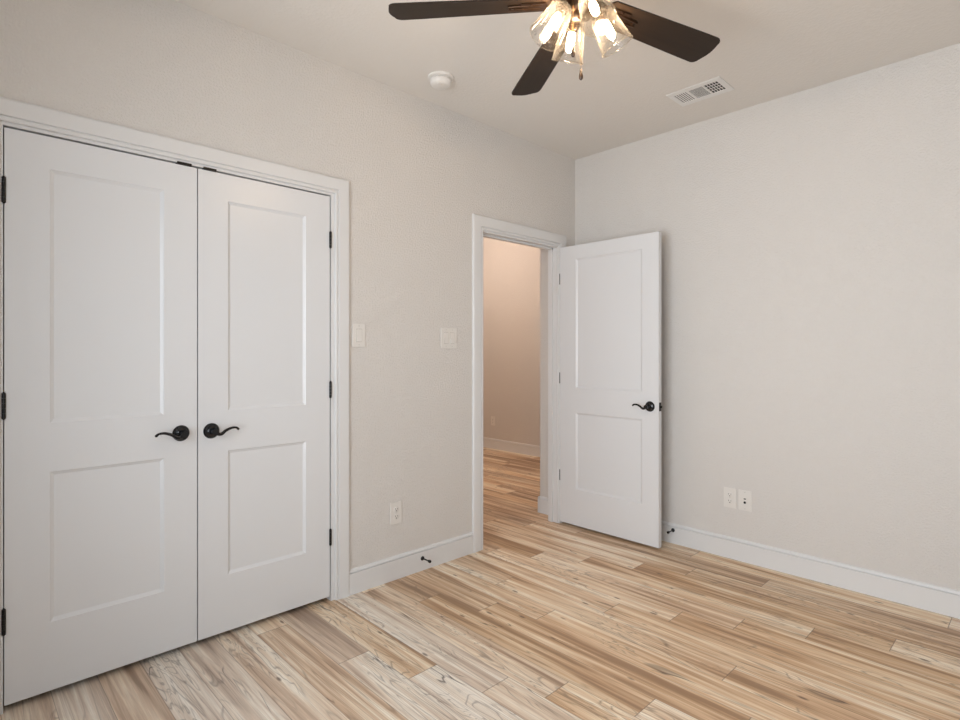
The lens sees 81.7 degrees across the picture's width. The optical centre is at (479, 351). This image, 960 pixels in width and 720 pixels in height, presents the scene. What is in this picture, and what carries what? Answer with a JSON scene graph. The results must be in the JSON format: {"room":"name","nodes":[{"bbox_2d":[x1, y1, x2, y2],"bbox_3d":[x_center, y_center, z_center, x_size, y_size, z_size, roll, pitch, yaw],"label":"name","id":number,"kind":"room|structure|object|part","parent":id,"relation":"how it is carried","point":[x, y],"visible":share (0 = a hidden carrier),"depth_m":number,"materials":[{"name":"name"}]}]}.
{"room":"empty bedroom","nodes":[
{"label":"empty bedroom","id":0,"kind":"room"},
{"bbox_2d":[3,132,3,607],"bbox_3d":[-1.542,-0.245,2.715,2.005,3.020,0.772,0,0,-44],"label":"wall","id":1,"kind":"structure","parent":0,"point":[3,132],"depth_m":2.55,"materials":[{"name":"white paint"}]},
{"bbox_2d":[0,0,574,569],"bbox_3d":[-0.709,-0.245,2.921,4.140,3.020,0.088,0,0,-44],"label":"wall","id":2,"kind":"structure","parent":0,"point":[417,170],"depth_m":2.98,"materials":[{"name":"white paint"}]},
{"bbox_2d":[1,127,196,705],"bbox_3d":[-1.433,0.228,2.148,0.636,2.025,0.093,0,0,-44],"label":"door","id":3,"kind":"structure","parent":2,"relation":"in","point":[99,396],"depth_m":2.13,"materials":[{"name":"white paint"}]},
{"bbox_3d":[-1.260,0.345,2.268,0.120,0.036,0.026,0,0,-44],"label":"lever","id":4,"kind":"part","parent":3,"relation":"part of","materials":[{"name":"black metal"}]},
{"bbox_3d":[-1.246,0.343,2.320,0.067,0.067,0.034,0,0,-44],"label":"handle","id":5,"kind":"part","parent":3,"relation":"part of","materials":[{"name":"black metal"}]},
{"bbox_2d":[0,96,348,714],"bbox_3d":[-1.232,0.190,2.405,1.454,2.150,0.104,0,0,-44],"label":"trim","id":6,"kind":"structure","parent":2,"relation":"attached to","point":[14,114],"depth_m":2.66,"materials":[{"name":"white paint"}]},
{"bbox_3d":[-1.256,-0.791,2.350,0.056,0.011,0.034,0,0,-44],"label":"catch plate","id":7,"kind":"part","parent":6,"relation":"part of","materials":[{"name":"black metal"}]},
{"bbox_3d":[-1.183,-0.791,2.421,0.053,0.011,0.034,0,0,-44],"label":"catch plate","id":8,"kind":"part","parent":6,"relation":"part of","materials":[{"name":"black metal"}]},
{"bbox_2d":[197,169,331,640],"bbox_3d":[-0.974,0.228,2.590,0.630,2.025,0.093,0,0,-44],"label":"door","id":9,"kind":"structure","parent":2,"relation":"in","point":[264,385],"depth_m":2.58,"materials":[{"name":"white paint"}]},
{"bbox_3d":[-1.159,0.345,2.404,0.067,0.067,0.034,0,0,-44],"label":"handle","id":10,"kind":"part","parent":9,"relation":"part of","materials":[{"name":"black metal"}]},
{"bbox_3d":[-1.106,0.347,2.416,0.120,0.036,0.026,0,0,-44],"label":"lever","id":11,"kind":"part","parent":9,"relation":"part of","materials":[{"name":"black metal"}]},
{"bbox_2d":[352,324,364,346],"bbox_3d":[-0.636,-0.085,2.920,0.076,0.121,0.014,0,0,-44],"label":"light switch","id":12,"kind":"object","parent":2,"relation":"attached to","point":[358,330],"visible":1,"depth_m":2.92,"materials":[{"name":"white plastic"}]},
{"bbox_2d":[390,501,401,524],"bbox_3d":[-0.467,0.897,3.086,0.076,0.121,0.010,0,0,-44],"label":"wall outlet","id":13,"kind":"object","parent":2,"relation":"attached to","point":[395,507],"visible":1,"depth_m":3.08,"materials":[{"name":"white plastic"}]},
{"bbox_2d":[349,532,472,595],"bbox_3d":[-0.663,1.200,2.895,3.870,0.130,0.012,0,0,-44],"label":"baseboard","id":14,"kind":"structure","parent":2,"relation":"attached to","point":[368,576],"depth_m":3.13,"materials":[{"name":"white paint"}]},
{"bbox_2d":[441,328,456,347],"bbox_3d":[-0.186,-0.081,3.353,0.124,0.121,0.014,0,0,-44],"label":"light switch","id":15,"kind":"object","parent":2,"relation":"attached to","point":[448,335],"visible":1,"depth_m":3.35,"materials":[{"name":"white plastic"}]},
{"bbox_2d":[472,214,566,552],"bbox_3d":[0.270,0.199,3.852,0.958,2.132,0.104,0,0,-44],"label":"trim","id":16,"kind":"structure","parent":2,"relation":"attached to","point":[482,226],"depth_m":3.70,"materials":[{"name":"white paint"}]},
{"bbox_2d":[559,231,661,547],"bbox_3d":[0.876,0.243,3.816,0.151,2.012,0.804,0,0,-44],"label":"door","id":17,"kind":"structure","parent":2,"relation":"in","point":[610,373],"depth_m":3.77,"materials":[{"name":"white paint"}]},
{"bbox_3d":[1.028,0.355,3.569,0.026,0.036,0.120,0,0,-44],"label":"lever","id":18,"kind":"part","parent":17,"relation":"part of","materials":[{"name":"black metal"}]},
{"bbox_3d":[1.080,0.353,3.554,0.034,0.067,0.067,0,0,-44],"label":"handle","id":19,"kind":"part","parent":17,"relation":"part of","materials":[{"name":"black metal"}]},
{"bbox_2d":[0,447,959,719],"bbox_3d":[-0.767,1.265,4.178,5.800,0.001,8.420,0,0,-44],"label":"floor","id":20,"kind":"structure","parent":0,"point":[548,620],"depth_m":2.34,"materials":[{"name":"brown wood"}]},
{"bbox_2d":[483,237,539,445],"bbox_3d":[0.161,-0.245,7.322,0.100,3.020,4.980,0,0,-44],"label":"wall","id":21,"kind":"structure","parent":0,"point":[511,271],"depth_m":7.00,"materials":[{"name":"grey paint"}]},
{"bbox_2d":[491,416,494,425],"bbox_3d":[0.170,0.905,7.234,0.010,0.118,0.073,0,0,-44],"label":"wall outlet","id":22,"kind":"object","parent":21,"relation":"attached to","point":[492,417],"visible":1,"depth_m":7.23,"materials":[{"name":"white plastic"}]},
{"bbox_2d":[483,437,547,514],"bbox_3d":[-0.508,1.200,6.655,1.790,0.130,5.012,0,0,-44],"label":"baseboard","id":23,"kind":"structure","parent":21,"relation":"attached to","point":[522,448],"depth_m":6.88,"materials":[{"name":"white paint"}]},
{"bbox_2d":[540,249,547,497],"bbox_3d":[1.174,-0.245,4.920,1.775,3.020,0.178,0,0,-44],"label":"wall","id":24,"kind":"structure","parent":0,"point":[543,253],"depth_m":4.34,"materials":[{"name":"grey paint"}]},
{"bbox_2d":[174,0,959,159],"bbox_3d":[0.439,-1.514,1.730,4.140,0.100,3.220,0,0,-44],"label":"ceiling","id":25,"kind":"structure","parent":0,"point":[767,50],"depth_m":2.72,"materials":[{"name":"white paint"}]},
{"bbox_2d":[428,71,453,89],"bbox_3d":[-0.210,-1.439,2.965,0.140,0.050,0.140,0,0,-44],"label":"smoke detector","id":26,"kind":"object","parent":25,"relation":"attached to","point":[440,80],"visible":1,"depth_m":2.93,"materials":[{"name":"white plastic"}]},
{"bbox_2d":[388,0,719,95],"bbox_3d":[0.383,-1.201,1.869,1.278,0.526,1.254,0,0,-44],"label":"ceiling fan","id":27,"kind":"object","parent":25,"relation":"hanging from","point":[684,42],"visible":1,"depth_m":1.98,"materials":[{"name":"brown wood"}]},
{"bbox_3d":[-0.039,-1.190,1.925,0.563,0.006,0.138,0,12,5],"label":"blade","id":28,"kind":"part","parent":27,"relation":"part of","materials":[{"name":"brown wood"}]},
{"bbox_3d":[0.262,-1.180,2.265,0.138,0.006,0.563,-12,2,-12],"label":"blade","id":29,"kind":"part","parent":27,"relation":"part of","materials":[{"name":"brown wood"}]},
{"bbox_2d":[532,0,572,50],"bbox_3d":[0.240,-1.109,1.870,0.154,0.175,0.127,0,0,-44],"label":"shade","id":30,"kind":"object","parent":27,"relation":"attached to","point":[564,7],"depth_m":1.86,"materials":[{"name":"clear glass"}]},
{"bbox_2d":[551,19,584,64],"bbox_3d":[0.328,-1.109,1.994,0.127,0.175,0.154,0,0,-44],"label":"shade","id":31,"kind":"object","parent":27,"relation":"attached to","point":[574,24],"depth_m":1.98,"materials":[{"name":"clear glass"}]},
{"bbox_3d":[0.310,-1.000,1.848,0.014,0.040,0.014,0,0,-44],"label":"chain pull","id":32,"kind":"part","parent":27,"relation":"part of","materials":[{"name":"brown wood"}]},
{"bbox_3d":[0.349,-0.958,1.918,0.014,0.040,0.014,0,0,-44],"label":"chain pull","id":33,"kind":"part","parent":27,"relation":"part of","materials":[{"name":"brown wood"}]},
{"bbox_2d":[578,0,616,37],"bbox_3d":[0.364,-1.109,1.782,0.127,0.175,0.154,0,0,-44],"label":"shade","id":34,"kind":"object","parent":27,"relation":"attached to","point":[586,8],"depth_m":1.81,"materials":[{"name":"clear glass"}]},
{"bbox_2d":[591,1,631,56],"bbox_3d":[0.452,-1.109,1.906,0.154,0.175,0.127,0,0,-44],"label":"shade","id":35,"kind":"object","parent":27,"relation":"attached to","point":[623,10],"depth_m":1.91,"materials":[{"name":"clear glass"}]},
{"bbox_3d":[0.679,-1.195,2.084,0.563,0.006,0.138,-1,-11,-31],"label":"blade","id":36,"kind":"part","parent":27,"relation":"part of","materials":[{"name":"brown wood"}]},
{"bbox_2d":[666,76,733,106],"bbox_3d":[1.239,-1.461,3.129,0.205,0.005,0.305,0,0,-44],"label":"ceiling vent","id":37,"kind":"object","parent":25,"relation":"in","point":[715,86],"visible":1,"depth_m":3.12,"materials":[{"name":"white metal"}]},
{"bbox_2d":[575,43,959,590],"bbox_3d":[1.886,-0.099,3.124,0.120,2.729,3.220,0,0,-44],"label":"wall","id":38,"kind":"structure","parent":0,"point":[810,238],"depth_m":3.08,"materials":[{"name":"white paint"}]},
{"bbox_2d":[724,487,736,508],"bbox_3d":[1.532,0.895,3.399,0.010,0.121,0.076,0,0,-44],"label":"wall outlet","id":39,"kind":"object","parent":38,"relation":"attached to","point":[730,494],"visible":1,"depth_m":3.39,"materials":[{"name":"white plastic"}]},
{"bbox_2d":[739,489,751,511],"bbox_3d":[1.590,0.896,3.333,0.017,0.121,0.076,0,0,-44],"label":"cable plate","id":40,"kind":"object","parent":38,"relation":"attached to","point":[745,497],"visible":1,"depth_m":3.33,"materials":[{"name":"white plastic"}]},
{"bbox_2d":[661,520,959,618],"bbox_3d":[1.792,1.200,3.127,0.012,0.130,3.055,0,0,-44],"label":"baseboard","id":41,"kind":"structure","parent":38,"relation":"attached to","point":[918,594],"depth_m":3.03,"materials":[{"name":"white paint"}]}
]}

